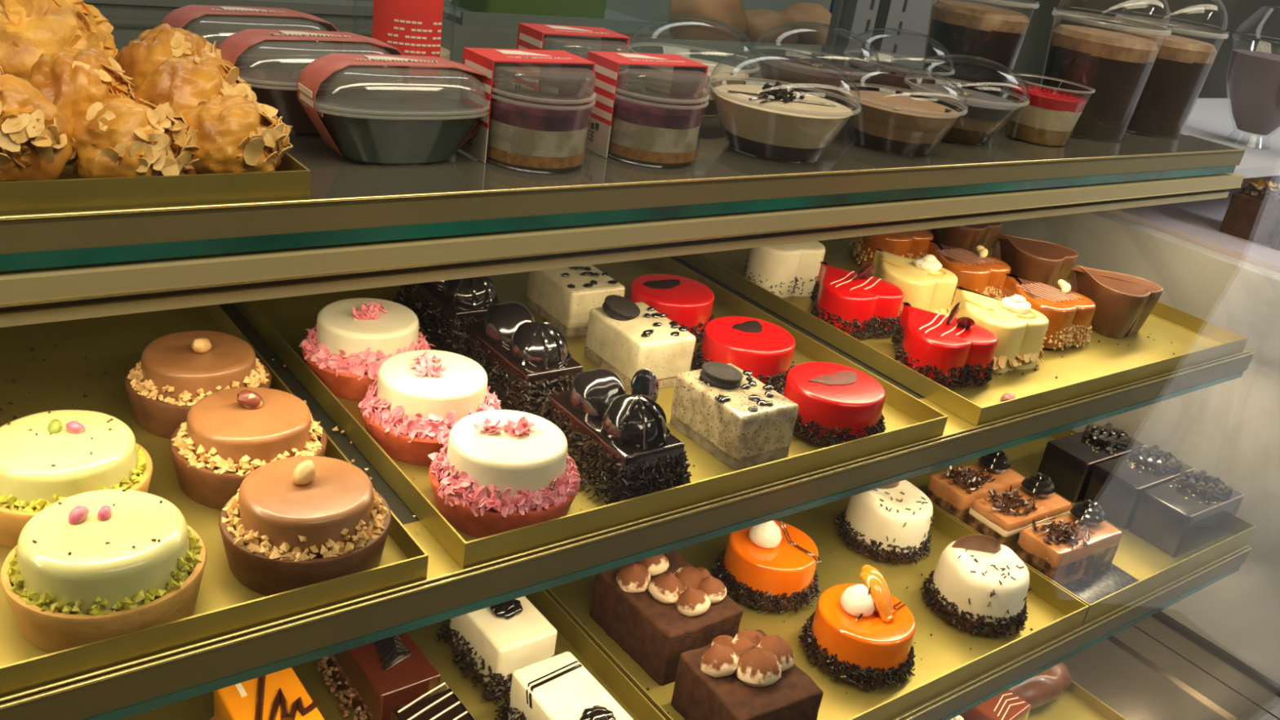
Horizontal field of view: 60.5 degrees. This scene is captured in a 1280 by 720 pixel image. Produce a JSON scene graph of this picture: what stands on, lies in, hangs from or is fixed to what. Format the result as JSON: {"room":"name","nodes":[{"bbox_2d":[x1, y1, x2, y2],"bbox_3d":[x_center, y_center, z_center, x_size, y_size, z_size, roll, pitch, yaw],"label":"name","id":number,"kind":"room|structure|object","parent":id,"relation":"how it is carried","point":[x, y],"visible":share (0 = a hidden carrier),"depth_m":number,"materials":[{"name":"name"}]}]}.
{"room":"food shop","nodes":[
{"label":"food shop","id":0,"kind":"room"},
{"bbox_2d":[346,0,1279,97],"bbox_3d":[-0.370,-1.174,1.809,6.900,3.135,0.069,-10,30,-36],"label":"wall","id":1,"kind":"structure","parent":0,"point":[1264,24],"depth_m":3.36,"materials":[{"name":"paint"}]},
{"bbox_2d":[998,210,1279,684],"bbox_3d":[0.512,0.021,1.385,0.031,0.432,0.781,-10,30,-36],"label":"wall","id":2,"kind":"structure","parent":0,"point":[1229,430],"depth_m":1.20,"materials":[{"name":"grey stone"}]},
{"bbox_2d":[825,0,937,60],"bbox_3d":[0.313,-0.309,1.543,0.190,0.840,0.034,-10,30,-36],"label":"upright","id":3,"kind":"object","parent":2,"relation":"attached to","point":[852,15],"depth_m":1.45,"materials":[{"name":"grey"}]},
{"bbox_2d":[862,0,907,53],"bbox_3d":[0.333,-0.507,1.420,0.068,0.406,0.002,-10,30,-36],"label":"slots","id":4,"kind":"structure","parent":3,"relation":"attached to","point":[873,1],"depth_m":1.46,"materials":[{"name":"black"}]},
{"bbox_3d":[0.586,1.081,1.030,6.900,0.034,4.485,-10,30,-36],"label":"floor","id":5,"kind":"structure","parent":0,"visible":0},
{"bbox_2d":[82,0,373,26],"bbox_3d":[-0.573,-0.013,0.907,0.834,0.578,0.030,-10,30,-36],"label":"panel","id":6,"kind":"object","parent":5,"relation":"on","point":[337,12],"depth_m":0.93,"materials":[{"name":"grey paint"}]},
{"bbox_2d":[0,15,1246,327],"bbox_3d":[-0.130,-0.179,0.815,1.435,0.049,0.487,-10,30,-36],"label":"display shelf","id":7,"kind":"object","parent":6,"relation":"attached to","point":[362,224],"visible":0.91,"depth_m":0.62,"materials":[{"name":"gold metal"}]},
{"bbox_2d":[0,49,311,215],"bbox_3d":[-0.384,-0.112,0.505,0.373,0.014,0.270,-10,30,-36],"label":"tray","id":8,"kind":"object","parent":7,"relation":"on","point":[291,180],"visible":0.41,"depth_m":0.48,"materials":[{"name":"metal"}]},
{"bbox_2d":[0,74,74,182],"bbox_3d":[-0.273,-0.099,0.469,0.059,0.048,0.053,4,24,-11],"label":"pastry","id":9,"kind":"object","parent":8,"relation":"on","point":[35,136],"visible":0.93,"depth_m":0.46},
{"bbox_2d":[0,0,117,79],"bbox_3d":[-0.310,-0.156,0.551,0.074,0.074,0.090,17,25,17],"label":"pastry","id":10,"kind":"object","parent":8,"relation":"on","point":[29,28],"visible":0.6,"depth_m":0.53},
{"bbox_2d":[27,48,135,163],"bbox_3d":[-0.265,-0.122,0.520,0.051,0.050,0.049,-11,30,-37],"label":"pastry","id":11,"kind":"object","parent":8,"relation":"on","point":[73,80],"visible":0.48,"depth_m":0.50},
{"bbox_2d":[68,97,199,178],"bbox_3d":[-0.224,-0.097,0.491,0.060,0.040,0.050,-15,33,-42],"label":"pastry","id":12,"kind":"object","parent":8,"relation":"on","point":[125,137],"visible":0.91,"depth_m":0.47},
{"bbox_2d":[116,22,221,93],"bbox_3d":[-0.252,-0.154,0.592,0.053,0.053,0.056,24,28,30],"label":"pastry","id":13,"kind":"object","parent":8,"relation":"on","point":[144,55],"visible":0.3,"depth_m":0.57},
{"bbox_2d":[134,53,257,112],"bbox_3d":[-0.221,-0.127,0.550,0.051,0.048,0.063,21,27,26],"label":"pastry","id":14,"kind":"object","parent":8,"relation":"on","point":[184,82],"visible":0.42,"depth_m":0.53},
{"bbox_2d":[178,94,293,174],"bbox_3d":[-0.193,-0.105,0.521,0.050,0.039,0.058,17,25,19],"label":"pastry","id":15,"kind":"object","parent":8,"relation":"on","point":[237,134],"visible":0.84,"depth_m":0.50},
{"bbox_2d":[160,4,343,69],"bbox_3d":[-0.240,-0.189,0.679,0.105,0.052,0.063,-12,32,-39],"label":"tub","id":16,"kind":"object","parent":7,"relation":"on","point":[268,55],"visible":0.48,"depth_m":0.68,"materials":[{"name":"clear plastic"}]},
{"bbox_2d":[204,34,337,62],"bbox_3d":[-0.241,-0.180,0.683,0.104,0.032,0.064,-10,30,-36],"label":"bowl","id":17,"kind":"object","parent":16,"relation":"on","point":[264,52],"depth_m":0.69,"materials":[{"name":"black plastic"}]},
{"bbox_2d":[217,28,409,133],"bbox_3d":[-0.189,-0.160,0.633,0.105,0.052,0.063,-11,31,-37],"label":"tub","id":18,"kind":"object","parent":7,"relation":"on","point":[275,87],"visible":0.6,"depth_m":0.62,"materials":[{"name":"clear plastic"}]},
{"bbox_2d":[237,59,403,93],"bbox_3d":[-0.190,-0.152,0.638,0.104,0.032,0.064,-10,30,-36],"label":"bowl","id":19,"kind":"object","parent":18,"relation":"on","point":[261,80],"depth_m":0.63,"materials":[{"name":"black plastic"}]},
{"bbox_2d":[297,53,498,163],"bbox_3d":[-0.133,-0.137,0.602,0.105,0.052,0.063,-9,29,-34],"label":"tub","id":20,"kind":"object","parent":7,"relation":"on","point":[378,128],"visible":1,"depth_m":0.59,"materials":[{"name":"clear plastic"}]},
{"bbox_2d":[299,84,490,160],"bbox_3d":[-0.134,-0.129,0.606,0.104,0.032,0.064,-10,30,-36],"label":"bowl","id":21,"kind":"object","parent":20,"relation":"on","point":[356,126],"depth_m":0.59,"materials":[{"name":"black plastic"}]},
{"bbox_2d":[351,0,458,93],"bbox_3d":[-0.164,-0.235,0.765,0.072,0.086,0.073,0,25,-19],"label":"cup","id":22,"kind":"object","parent":7,"relation":"on","point":[412,27],"visible":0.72,"depth_m":0.74,"materials":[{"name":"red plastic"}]},
{"bbox_2d":[459,47,596,173],"bbox_3d":[-0.060,-0.144,0.634,0.068,0.058,0.066,-10,30,-36],"label":"dessert cup","id":23,"kind":"object","parent":7,"relation":"on","point":[527,131],"visible":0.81,"depth_m":0.62,"materials":[{"name":"clear plastic"}]},
{"bbox_2d":[488,102,592,173],"bbox_3d":[-0.061,-0.135,0.638,0.063,0.037,0.063,-10,30,-36],"label":"clear jar","id":24,"kind":"object","parent":23,"relation":"on","point":[543,138],"depth_m":0.62,"materials":[{"name":"plastic"}]},
{"bbox_2d":[512,22,629,93],"bbox_3d":[-0.042,-0.193,0.749,0.068,0.058,0.066,-8,29,-33],"label":"jar","id":25,"kind":"object","parent":7,"relation":"on","point":[530,36],"visible":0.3,"depth_m":0.74,"materials":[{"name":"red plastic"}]},
{"bbox_2d":[585,50,710,168],"bbox_3d":[0.008,-0.156,0.683,0.068,0.058,0.066,-9,29,-34],"label":"dessert cup","id":26,"kind":"object","parent":7,"relation":"on","point":[645,128],"visible":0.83,"depth_m":0.67,"materials":[{"name":"clear plastic"}]},
{"bbox_2d":[628,14,759,116],"bbox_3d":[0.041,-0.228,0.843,0.103,0.068,0.103,-10,30,-36],"label":"bowl","id":27,"kind":"object","parent":7,"relation":"on","point":[731,75],"visible":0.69,"depth_m":0.83,"materials":[{"name":"clear plastic"}]},
{"bbox_2d":[706,48,862,163],"bbox_3d":[0.097,-0.175,0.745,0.106,0.067,0.106,-10,30,-36],"label":"bowl","id":28,"kind":"object","parent":7,"relation":"on","point":[777,123],"visible":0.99,"depth_m":0.73,"materials":[{"name":"clear plastic"}]},
{"bbox_2d":[752,22,880,106],"bbox_3d":[0.146,-0.245,0.917,0.107,0.068,0.107,-10,30,-36],"label":"bowl","id":29,"kind":"object","parent":7,"relation":"on","point":[817,72],"visible":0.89,"depth_m":0.89,"materials":[{"name":"clear plastic"}]},
{"bbox_2d":[843,27,955,97],"bbox_3d":[0.233,-0.264,0.991,0.100,0.066,0.100,-10,30,-36],"label":"bowl","id":30,"kind":"object","parent":7,"relation":"on","point":[895,74],"visible":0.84,"depth_m":0.97,"materials":[{"name":"clear plastic"}]},
{"bbox_2d":[839,63,968,156],"bbox_3d":[0.195,-0.188,0.819,0.096,0.059,0.096,-10,30,-36],"label":"bowl","id":31,"kind":"object","parent":7,"relation":"on","point":[896,124],"visible":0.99,"depth_m":0.80,"materials":[{"name":"clear plastic"}]},
{"bbox_2d":[904,53,1030,145],"bbox_3d":[0.263,-0.213,0.889,0.100,0.065,0.100,-10,30,-36],"label":"bowl","id":32,"kind":"object","parent":7,"relation":"on","point":[987,113],"visible":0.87,"depth_m":0.87,"materials":[{"name":"clear plastic"}]},
{"bbox_2d":[921,0,1039,97],"bbox_3d":[0.327,-0.323,1.064,0.102,0.140,0.102,17,25,19],"label":"dessert cup","id":33,"kind":"object","parent":7,"relation":"on","point":[994,33],"visible":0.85,"depth_m":1.04,"materials":[{"name":"clear plastic"}]},
{"bbox_2d":[1004,72,1095,146],"bbox_3d":[0.344,-0.212,0.935,0.070,0.049,0.070,-10,30,-36],"label":"cup","id":34,"kind":"object","parent":7,"relation":"on","point":[1051,116],"visible":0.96,"depth_m":0.92,"materials":[{"name":"clear plastic"}]},
{"bbox_2d":[1040,0,1172,142],"bbox_3d":[0.415,-0.276,0.988,0.102,0.140,0.102,13,24,9],"label":"dessert cup","id":35,"kind":"object","parent":7,"relation":"on","point":[1118,66],"visible":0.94,"depth_m":0.96,"materials":[{"name":"clear plastic"}]},
{"bbox_2d":[1114,0,1230,137],"bbox_3d":[0.502,-0.293,1.057,0.102,0.140,0.102,-4,27,-27],"label":"dessert cup","id":36,"kind":"object","parent":7,"relation":"on","point":[1180,69],"visible":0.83,"depth_m":1.03,"materials":[{"name":"clear plastic"}]},
{"bbox_2d":[618,32,672,39],"bbox_3d":[0.163,-0.488,1.732,0.391,0.009,0.207,-10,30,-36],"label":"shelf","id":37,"kind":"object","parent":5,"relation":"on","point":[628,34],"depth_m":1.70,"materials":[{"name":"paper"}]},
{"bbox_2d":[442,0,670,35],"bbox_3d":[-0.135,-0.473,1.494,0.322,0.016,0.161,-10,30,-36],"label":"ledge","id":38,"kind":"object","parent":37,"relation":"on","point":[613,20],"visible":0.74,"depth_m":1.43,"materials":[{"name":"grey metal"}]},
{"bbox_2d":[451,0,606,18],"bbox_3d":[-0.147,-0.491,1.466,0.196,0.053,0.115,-10,30,-36],"label":"crate","id":39,"kind":"object","parent":38,"relation":"on","point":[595,9],"visible":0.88,"depth_m":1.43,"materials":[{"name":"green plastic"}]},
{"bbox_2d":[668,0,747,41],"bbox_3d":[0.097,-0.499,1.609,0.118,0.103,0.119,-10,30,-36],"label":"bread loaf","id":40,"kind":"object","parent":37,"relation":"on","point":[731,12],"visible":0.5,"depth_m":1.56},
{"bbox_2d":[742,8,798,44],"bbox_3d":[0.189,-0.495,1.665,0.099,0.072,0.114,-10,30,-36],"label":"bread loaf","id":41,"kind":"object","parent":37,"relation":"on","point":[760,20],"visible":0.44,"depth_m":1.62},
{"bbox_2d":[779,2,831,44],"bbox_3d":[0.260,-0.516,1.722,0.102,0.084,0.114,-10,30,-36],"label":"bread loaf","id":42,"kind":"object","parent":37,"relation":"on","point":[808,33],"visible":0.37,"depth_m":1.68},
{"bbox_2d":[1062,614,1279,719],"bbox_3d":[-0.115,0.341,0.964,1.535,0.021,0.719,-10,30,-36],"label":"deck","id":43,"kind":"object","parent":5,"relation":"on","point":[1149,669],"depth_m":1.18,"materials":[{"name":"silver metal"}]},
{"bbox_2d":[892,545,1252,719],"bbox_3d":[-0.099,0.208,0.872,1.444,0.037,0.483,-10,30,-36],"label":"display shelf","id":44,"kind":"object","parent":43,"relation":"on","point":[952,704],"visible":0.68,"depth_m":0.94,"materials":[{"name":"gold metal"}]},
{"bbox_2d":[120,590,666,719],"bbox_3d":[-0.238,0.218,0.736,0.410,0.021,0.430,-10,30,-36],"label":"tray","id":45,"kind":"object","parent":44,"relation":"on","point":[571,637],"visible":0.21,"depth_m":0.77,"materials":[{"name":"metal"}]},
{"bbox_2d":[209,667,324,719],"bbox_3d":[-0.223,0.233,0.673,0.066,0.047,0.110,-10,30,-37],"label":"bar","id":46,"kind":"object","parent":45,"relation":"on","point":[281,695],"visible":0.86,"depth_m":0.67,"materials":[{"name":"food"}]},
{"bbox_2d":[315,631,440,719],"bbox_3d":[-0.173,0.206,0.739,0.062,0.053,0.102,-10,30,-37],"label":"bar","id":47,"kind":"object","parent":45,"relation":"on","point":[377,677],"visible":0.67,"depth_m":0.72,"materials":[{"name":"brown food"}]},
{"bbox_2d":[390,682,475,719],"bbox_3d":[-0.116,0.249,0.672,0.061,0.048,0.102,-10,30,-37],"label":"cake","id":48,"kind":"object","parent":45,"relation":"on","point":[445,704],"visible":1,"depth_m":0.68,"materials":[{"name":"black food"}]},
{"bbox_2d":[436,595,557,705],"bbox_3d":[-0.099,0.196,0.792,0.068,0.051,0.092,-10,30,-37],"label":"cake","id":49,"kind":"object","parent":45,"relation":"on","point":[495,642],"visible":0.7,"depth_m":0.77,"materials":[{"name":"white food"}]},
{"bbox_2d":[493,651,633,719],"bbox_3d":[-0.046,0.235,0.725,0.068,0.051,0.100,-10,30,-37],"label":"cake","id":50,"kind":"object","parent":45,"relation":"on","point":[558,686],"visible":1,"depth_m":0.72,"materials":[{"name":"white food"}]},
{"bbox_2d":[544,496,1088,719],"bbox_3d":[0.094,0.161,0.977,0.411,0.021,0.430,-10,30,-36],"label":"tray","id":51,"kind":"object","parent":44,"relation":"on","point":[947,663],"visible":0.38,"depth_m":0.90,"materials":[{"name":"metal"}]},
{"bbox_2d":[589,550,743,685],"bbox_3d":[0.021,0.185,0.842,0.076,0.065,0.096,-10,30,-37],"label":"chocolate cake","id":52,"kind":"object","parent":51,"relation":"on","point":[657,609],"visible":0.9,"depth_m":0.82,"materials":[{"name":"food"}]},
{"bbox_2d":[671,629,823,719],"bbox_3d":[0.076,0.227,0.766,0.076,0.067,0.076,-7,29,-32],"label":"chocolate cake","id":53,"kind":"object","parent":51,"relation":"on","point":[753,674],"visible":1,"depth_m":0.75,"materials":[{"name":"food"}]},
{"bbox_2d":[711,518,821,613],"bbox_3d":[0.112,0.162,0.927,0.095,0.064,0.093,28,30,36],"label":"cake","id":54,"kind":"object","parent":51,"relation":"on","point":[771,566],"visible":0.96,"depth_m":0.91,"materials":[{"name":"food"}]},
{"bbox_2d":[798,564,915,690],"bbox_3d":[0.176,0.201,0.856,0.092,0.070,0.093,1,25,-18],"label":"cake","id":55,"kind":"object","parent":51,"relation":"on","point":[860,635],"visible":1,"depth_m":0.84,"materials":[{"name":"food"}]},
{"bbox_2d":[834,480,934,564],"bbox_3d":[0.232,0.140,1.019,0.090,0.063,0.091,3,25,-12],"label":"chocolate cake","id":56,"kind":"object","parent":51,"relation":"on","point":[891,523],"visible":0.98,"depth_m":0.99,"materials":[{"name":"white food"}]},
{"bbox_2d":[920,533,1032,638],"bbox_3d":[0.292,0.185,0.938,0.091,0.063,0.092,-10,30,-36],"label":"chocolate cake","id":57,"kind":"object","parent":51,"relation":"on","point":[978,584],"visible":1,"depth_m":0.92,"materials":[{"name":"white food"}]},
{"bbox_2d":[905,429,1256,625],"bbox_3d":[0.387,0.117,1.177,0.301,0.021,0.407,-10,30,-36],"label":"tray","id":58,"kind":"object","parent":44,"relation":"on","point":[1154,568],"visible":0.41,"depth_m":1.07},
{"bbox_2d":[924,450,1025,523],"bbox_3d":[0.335,0.124,1.091,0.100,0.061,0.046,-9,29,-34],"label":"slice","id":59,"kind":"object","parent":58,"relation":"on","point":[955,491],"visible":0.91,"depth_m":1.07,"materials":[{"name":"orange food"}]},
{"bbox_2d":[965,472,1071,551],"bbox_3d":[0.366,0.144,1.057,0.102,0.061,0.046,-9,29,-34],"label":"slice","id":60,"kind":"object","parent":58,"relation":"on","point":[1002,517],"visible":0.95,"depth_m":1.04,"materials":[{"name":"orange food"}]},
{"bbox_2d":[1037,422,1146,502],"bbox_3d":[0.489,0.107,1.188,0.111,0.056,0.052,-9,30,-35],"label":"slice","id":61,"kind":"object","parent":58,"relation":"on","point":[1069,461],"visible":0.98,"depth_m":1.16,"materials":[{"name":"black food"}]},
{"bbox_2d":[1061,563,1139,604],"bbox_3d":[0.407,0.203,1.015,0.110,0.001,0.080,-9,29,-34],"label":"cake board","id":62,"kind":"object","parent":58,"relation":"on","point":[1094,587],"visible":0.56,"depth_m":1.01,"materials":[{"name":"metal"}]},
{"bbox_2d":[1013,499,1122,585],"bbox_3d":[0.401,0.166,1.020,0.100,0.061,0.049,-9,29,-34],"label":"cake","id":63,"kind":"object","parent":62,"relation":"on","point":[1078,544],"visible":0.98,"depth_m":1.00,"materials":[{"name":"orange food"}]},
{"bbox_2d":[1081,444,1195,529],"bbox_3d":[0.523,0.129,1.150,0.109,0.057,0.052,-9,30,-35],"label":"chocolate cake","id":64,"kind":"object","parent":58,"relation":"on","point":[1117,485],"visible":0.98,"depth_m":1.13,"materials":[{"name":"black food"}]},
{"bbox_2d":[1128,470,1244,557],"bbox_3d":[0.556,0.151,1.113,0.106,0.056,0.052,-9,30,-35],"label":"chocolate cake","id":65,"kind":"object","parent":58,"relation":"on","point":[1188,512],"visible":1,"depth_m":1.09,"materials":[{"name":"black food"}]},
{"bbox_2d":[1026,680,1127,719],"bbox_3d":[0.218,0.324,1.083,0.419,0.014,0.374,-10,30,-36],"label":"tray","id":66,"kind":"object","parent":43,"relation":"on","point":[1074,703],"visible":0.02,"depth_m":1.11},
{"bbox_2d":[959,689,1031,719],"bbox_3d":[0.334,0.340,1.050,0.053,0.042,0.053,-14,33,-41],"label":"square","id":67,"kind":"object","parent":66,"relation":"on","point":[1006,705],"visible":0.54,"depth_m":1.03,"materials":[{"name":"brown food"}]},
{"bbox_2d":[1008,662,1072,709],"bbox_3d":[0.395,0.325,1.106,0.098,0.046,0.048,-5,28,-29],"label":"chocolate eclair","id":68,"kind":"object","parent":66,"relation":"on","point":[1046,686],"visible":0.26,"depth_m":1.09,"materials":[{"name":"brown food"}]},
{"bbox_2d":[1103,175,1279,273],"bbox_3d":[0.776,-0.022,1.562,0.610,0.437,0.391,-10,30,-36],"label":"countertop","id":69,"kind":"structure","parent":5,"relation":"on","point":[1197,222],"depth_m":1.27,"materials":[{"name":"grey"}]},
{"bbox_2d":[1179,97,1279,178],"bbox_3d":[0.762,-0.300,1.442,0.696,0.012,0.316,-10,30,-36],"label":"countertop","id":70,"kind":"structure","parent":69,"relation":"on","point":[1210,118],"depth_m":1.38,"materials":[{"name":"grey"}]},
{"bbox_2d":[1225,4,1279,150],"bbox_3d":[0.749,-0.336,1.298,0.115,0.166,0.115,-10,30,-36],"label":"cup","id":71,"kind":"object","parent":70,"relation":"on","point":[1253,79],"visible":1,"depth_m":1.28,"materials":[{"name":"clear plastic"}]},
{"bbox_2d":[1219,177,1279,244],"bbox_3d":[0.711,-0.177,1.260,0.064,0.068,0.063,28,30,36],"label":"cake","id":72,"kind":"object","parent":69,"relation":"on","point":[1252,214],"visible":0.94,"depth_m":1.24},
{"bbox_2d":[1270,219,1279,250],"bbox_3d":[0.745,-0.148,1.234,0.054,0.048,0.064,17,25,19],"label":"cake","id":73,"kind":"object","parent":69,"relation":"on","point":[1275,242],"visible":0.41,"depth_m":1.22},
{"bbox_2d":[1153,610,1279,693],"bbox_3d":[0.498,0.230,1.420,0.009,0.023,0.702,-10,30,-36],"label":"gasket","id":74,"kind":"structure","parent":5,"relation":"on","point":[1239,664],"depth_m":1.23,"materials":[{"name":"black"}]},
{"bbox_3d":[0.164,0.056,0.725,1.782,0.874,0.271,-10,30,-36],"label":"window","id":75,"kind":"structure","parent":5,"relation":"on","visible":0},
{"bbox_2d":[0,256,1255,719],"bbox_3d":[-0.115,0.009,0.832,1.428,0.037,0.483,-10,30,-36],"label":"display shelf","id":76,"kind":"object","parent":75,"relation":"attached to","point":[449,591],"visible":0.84,"depth_m":0.61,"materials":[{"name":"gold metal"}]},
{"bbox_2d":[0,304,428,697],"bbox_3d":[-0.393,0.044,0.599,0.393,0.016,0.438,-10,30,-36],"label":"tray","id":77,"kind":"object","parent":76,"relation":"on","point":[224,606],"visible":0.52,"depth_m":0.59,"materials":[{"name":"metal"}]},
{"bbox_2d":[0,409,152,548],"bbox_3d":[-0.295,0.056,0.561,0.085,0.050,0.085,1,25,-18],"label":"tart","id":78,"kind":"object","parent":77,"relation":"on","point":[46,458],"visible":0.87,"depth_m":0.54,"materials":[{"name":"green food"}]},
{"bbox_2d":[0,488,206,653],"bbox_3d":[-0.243,0.091,0.501,0.085,0.049,0.085,-10,30,-36],"label":"tart","id":79,"kind":"object","parent":77,"relation":"on","point":[94,566],"visible":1,"depth_m":0.48,"materials":[{"name":"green food"}]},
{"bbox_2d":[124,330,271,438],"bbox_3d":[-0.270,0.008,0.672,0.083,0.052,0.083,22,27,28],"label":"tart","id":80,"kind":"object","parent":77,"relation":"on","point":[174,371],"visible":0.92,"depth_m":0.65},
{"bbox_2d":[168,386,327,510],"bbox_3d":[-0.218,0.042,0.615,0.083,0.052,0.083,28,30,36],"label":"tart","id":81,"kind":"object","parent":77,"relation":"on","point":[226,435],"visible":0.9,"depth_m":0.59,"materials":[{"name":"food"}]},
{"bbox_2d":[218,455,391,595],"bbox_3d":[-0.168,0.077,0.555,0.083,0.052,0.083,22,27,27],"label":"tart","id":82,"kind":"object","parent":77,"relation":"on","point":[293,522],"visible":1,"depth_m":0.53,"materials":[{"name":"food"}]},
{"bbox_2d":[231,257,947,569],"bbox_3d":[-0.062,-0.014,0.840,0.392,0.017,0.438,-10,30,-36],"label":"tray","id":83,"kind":"object","parent":76,"relation":"on","point":[282,323],"visible":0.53,"depth_m":0.73,"materials":[{"name":"metal"}]},
{"bbox_2d":[298,297,435,400],"bbox_3d":[-0.185,-0.014,0.748,0.086,0.055,0.087,15,25,14],"label":"tart","id":84,"kind":"object","parent":83,"relation":"on","point":[348,344],"visible":0.84,"depth_m":0.72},
{"bbox_2d":[358,349,501,465],"bbox_3d":[-0.129,0.023,0.684,0.087,0.055,0.086,17,25,19],"label":"tart","id":85,"kind":"object","parent":83,"relation":"on","point":[414,403],"visible":0.9,"depth_m":0.66,"materials":[{"name":"food"}]},
{"bbox_2d":[391,275,503,352],"bbox_3d":[-0.141,-0.050,0.839,0.070,0.058,0.112,-10,30,-36],"label":"bar","id":86,"kind":"object","parent":83,"relation":"on","point":[442,309],"visible":0.52,"depth_m":0.81,"materials":[{"name":"black food"}]},
{"bbox_2d":[427,409,581,537],"bbox_3d":[-0.077,0.059,0.624,0.087,0.055,0.086,-10,30,-36],"label":"cake","id":87,"kind":"object","parent":83,"relation":"on","point":[497,471],"visible":1,"depth_m":0.60,"materials":[{"name":"food"}]},
{"bbox_2d":[453,301,582,415],"bbox_3d":[-0.082,-0.006,0.761,0.070,0.058,0.112,-10,30,-36],"label":"chocolate cake","id":88,"kind":"object","parent":83,"relation":"on","point":[525,361],"visible":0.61,"depth_m":0.74,"materials":[{"name":"black food"}]},
{"bbox_2d":[525,265,625,337],"bbox_3d":[-0.053,-0.054,0.899,0.052,0.041,0.072,-9,29,-34],"label":"bar","id":89,"kind":"object","parent":83,"relation":"on","point":[565,297],"visible":0.8,"depth_m":0.88,"materials":[{"name":"white food"}]},
{"bbox_2d":[536,368,692,505],"bbox_3d":[-0.016,0.037,0.679,0.070,0.065,0.112,-10,30,-36],"label":"chocolate cake","id":90,"kind":"object","parent":83,"relation":"on","point":[622,443],"visible":0.91,"depth_m":0.66,"materials":[{"name":"black food"}]},
{"bbox_2d":[584,294,696,390],"bbox_3d":[0.000,-0.016,0.823,0.052,0.050,0.072,-9,30,-35],"label":"bar","id":91,"kind":"object","parent":83,"relation":"on","point":[624,337],"visible":0.96,"depth_m":0.81,"materials":[{"name":"white food"}]},
{"bbox_2d":[627,273,714,342],"bbox_3d":[0.025,-0.044,0.911,0.084,0.036,0.085,21,27,26],"label":"cake","id":92,"kind":"object","parent":83,"relation":"on","point":[688,302],"visible":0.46,"depth_m":0.89,"materials":[{"name":"food"}]},
{"bbox_2d":[669,361,799,470],"bbox_3d":[0.063,0.032,0.740,0.053,0.048,0.072,-10,30,-37],"label":"cake","id":93,"kind":"object","parent":83,"relation":"on","point":[740,420],"visible":1,"depth_m":0.72,"materials":[{"name":"beige food"}]},
{"bbox_2d":[690,315,795,391],"bbox_3d":[0.082,-0.005,0.844,0.084,0.036,0.085,14,25,12],"label":"cake","id":94,"kind":"object","parent":83,"relation":"on","point":[765,348],"visible":0.66,"depth_m":0.82,"materials":[{"name":"food"}]},
{"bbox_2d":[780,361,886,447],"bbox_3d":[0.137,0.030,0.784,0.085,0.036,0.084,-10,30,-36],"label":"cake","id":95,"kind":"object","parent":83,"relation":"on","point":[837,404],"visible":0.78,"depth_m":0.76,"materials":[{"name":"food"}]},
{"bbox_2d":[675,237,1248,426],"bbox_3d":[0.301,-0.070,1.092,0.418,0.016,0.414,-10,30,-36],"label":"tray","id":96,"kind":"object","parent":76,"relation":"on","point":[1194,340],"visible":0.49,"depth_m":0.98,"materials":[{"name":"metal"}]},
{"bbox_2d":[742,240,825,297],"bbox_3d":[0.131,-0.092,1.040,0.084,0.046,0.076,18,25,19],"label":"cake","id":97,"kind":"object","parent":96,"relation":"on","point":[786,270],"visible":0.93,"depth_m":1.02,"materials":[{"name":"white food"}]},
{"bbox_2d":[809,261,903,340],"bbox_3d":[0.195,-0.058,0.972,0.081,0.059,0.091,11,24,5],"label":"cake","id":98,"kind":"object","parent":96,"relation":"on","point":[862,305],"visible":0.94,"depth_m":0.95,"materials":[{"name":"food"}]},
{"bbox_2d":[849,229,933,263],"bbox_3d":[0.259,-0.126,1.165,0.084,0.040,0.097,-7,29,-32],"label":"cake","id":99,"kind":"object","parent":96,"relation":"on","point":[914,245],"visible":0.46,"depth_m":1.13,"materials":[{"name":"food"}]},
{"bbox_2d":[871,248,957,315],"bbox_3d":[0.249,-0.075,1.032,0.081,0.056,0.096,-6,28,-30],"label":"cake","id":100,"kind":"object","parent":96,"relation":"on","point":[925,285],"visible":0.68,"depth_m":1.01,"materials":[{"name":"yellow food"}]},
{"bbox_2d":[890,302,997,390],"bbox_3d":[0.247,-0.017,0.896,0.091,0.060,0.081,18,26,19],"label":"cake","id":101,"kind":"object","parent":96,"relation":"on","point":[953,353],"visible":0.99,"depth_m":0.88,"materials":[{"name":"food"}]},
{"bbox_2d":[926,222,1001,252],"bbox_3d":[0.347,-0.137,1.212,0.073,0.048,0.080,-14,32,-41],"label":"cake","id":102,"kind":"object","parent":96,"relation":"on","point":[969,237],"visible":0.4,"depth_m":1.18,"materials":[{"name":"brown food"}]},
{"bbox_2d":[926,240,1010,305],"bbox_3d":[0.318,-0.091,1.096,0.085,0.048,0.097,-7,29,-32],"label":"cake","id":103,"kind":"object","parent":96,"relation":"on","point":[979,272],"visible":0.47,"depth_m":1.07,"materials":[{"name":"food"}]},
{"bbox_2d":[944,286,1048,373],"bbox_3d":[0.303,-0.034,0.960,0.080,0.056,0.097,-6,28,-30],"label":"cake","id":104,"kind":"object","parent":96,"relation":"on","point":[1020,330],"visible":0.79,"depth_m":0.93,"materials":[{"name":"yellow food"}]},
{"bbox_2d":[991,233,1078,287],"bbox_3d":[0.403,-0.097,1.144,0.073,0.048,0.080,-14,32,-41],"label":"cake","id":105,"kind":"object","parent":96,"relation":"on","point":[1043,262],"visible":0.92,"depth_m":1.12,"materials":[{"name":"brown food"}]},
{"bbox_2d":[996,273,1096,350],"bbox_3d":[0.373,-0.051,1.028,0.085,0.048,0.097,-7,29,-32],"label":"cake","id":106,"kind":"object","parent":96,"relation":"on","point":[1069,313],"visible":0.69,"depth_m":1.00,"materials":[{"name":"food"}]},
{"bbox_2d":[1069,265,1163,338],"bbox_3d":[0.456,-0.057,1.074,0.073,0.048,0.080,-14,32,-41],"label":"cake","id":107,"kind":"object","parent":96,"relation":"on","point":[1123,302],"visible":0.94,"depth_m":1.05,"materials":[{"name":"brown food"}]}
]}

